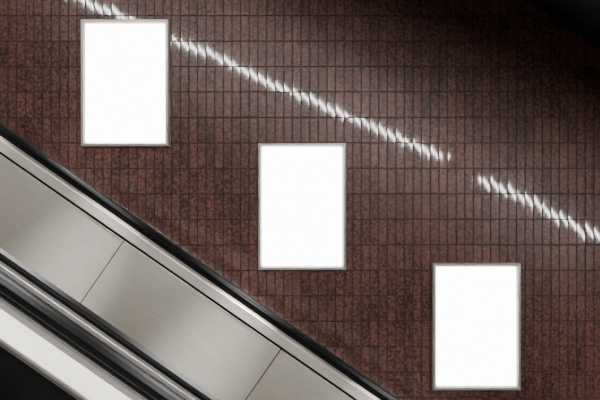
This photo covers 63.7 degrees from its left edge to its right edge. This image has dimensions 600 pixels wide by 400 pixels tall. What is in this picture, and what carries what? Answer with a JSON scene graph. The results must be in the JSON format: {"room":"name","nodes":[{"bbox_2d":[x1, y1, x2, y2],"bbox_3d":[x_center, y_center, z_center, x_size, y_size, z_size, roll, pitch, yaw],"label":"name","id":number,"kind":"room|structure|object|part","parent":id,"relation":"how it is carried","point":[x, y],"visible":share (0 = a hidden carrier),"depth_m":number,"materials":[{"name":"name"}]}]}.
{"room":"metro station","nodes":[
{"label":"metro station","id":0,"kind":"room"},
{"bbox_2d":[0,0,599,399],"bbox_3d":[0.000,1.000,2.975,10.000,9.200,0.150,0,0,0],"label":"wall","id":1,"kind":"structure","parent":0,"point":[8,41],"depth_m":2.90,"materials":[{"name":"tile"}]},
{"bbox_2d":[0,0,599,399],"bbox_3d":[-0.020,0.954,2.897,9.955,8.988,0.006,0,0,0],"label":"tiles","id":2,"kind":"structure","parent":1,"relation":"attached to","point":[38,27],"depth_m":2.90,"materials":[{"name":"brown tile"}]},
{"bbox_2d":[81,19,169,146],"bbox_3d":[-1.041,-0.696,2.878,0.524,0.756,0.025,0,0,0],"label":"poster frame","id":3,"kind":"object","parent":2,"relation":"attached to","point":[125,63],"visible":1,"depth_m":2.88,"materials":[{"name":"white paper"}]},
{"bbox_2d":[258,143,345,269],"bbox_3d":[0.012,0.039,2.878,0.524,0.756,0.025,0,0,0],"label":"poster frame","id":4,"kind":"object","parent":2,"relation":"attached to","point":[302,186],"visible":1,"depth_m":2.88,"materials":[{"name":"white paper"}]},
{"bbox_2d":[432,263,520,389],"bbox_3d":[1.050,0.753,2.878,0.524,0.756,0.025,0,0,0],"label":"poster frame","id":5,"kind":"object","parent":2,"relation":"attached to","point":[476,307],"visible":1,"depth_m":2.88,"materials":[{"name":"white paper"}]},
{"bbox_2d":[529,0,599,48],"bbox_3d":[1.695,-1.063,1.970,6.590,4.966,1.841,0,0,0],"label":"ceiling soffit","id":6,"kind":"structure","parent":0,"point":[582,17],"depth_m":2.77,"materials":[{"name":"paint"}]},
{"bbox_3d":[0.000,5.675,0.800,10.000,0.150,4.200,0,0,0],"label":"floor","id":7,"kind":"structure","parent":0,"visible":0},
{"bbox_2d":[0,122,398,399],"bbox_3d":[0.000,1.671,2.083,10.000,8.844,1.575,0,0,0],"label":"escalator","id":8,"kind":"object","parent":7,"relation":"on","point":[96,303],"visible":1,"depth_m":2.61,"materials":[{"name":"silver metal"}]},
{"bbox_3d":[0.000,0.901,1.333,10.000,7.034,0.075,0,0,0],"label":"trim","id":9,"kind":"part","parent":8,"relation":"part of","materials":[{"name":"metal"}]},
{"bbox_3d":[0.000,0.844,1.404,10.000,6.988,0.096,0,0,0],"label":"handrail","id":10,"kind":"part","parent":8,"relation":"part of","materials":[{"name":"black rubber"}]},
{"bbox_3d":[0.000,0.847,1.462,10.000,7.007,0.027,0,0,0],"label":"trim","id":11,"kind":"part","parent":8,"relation":"part of","materials":[{"name":"metal"}]}
]}

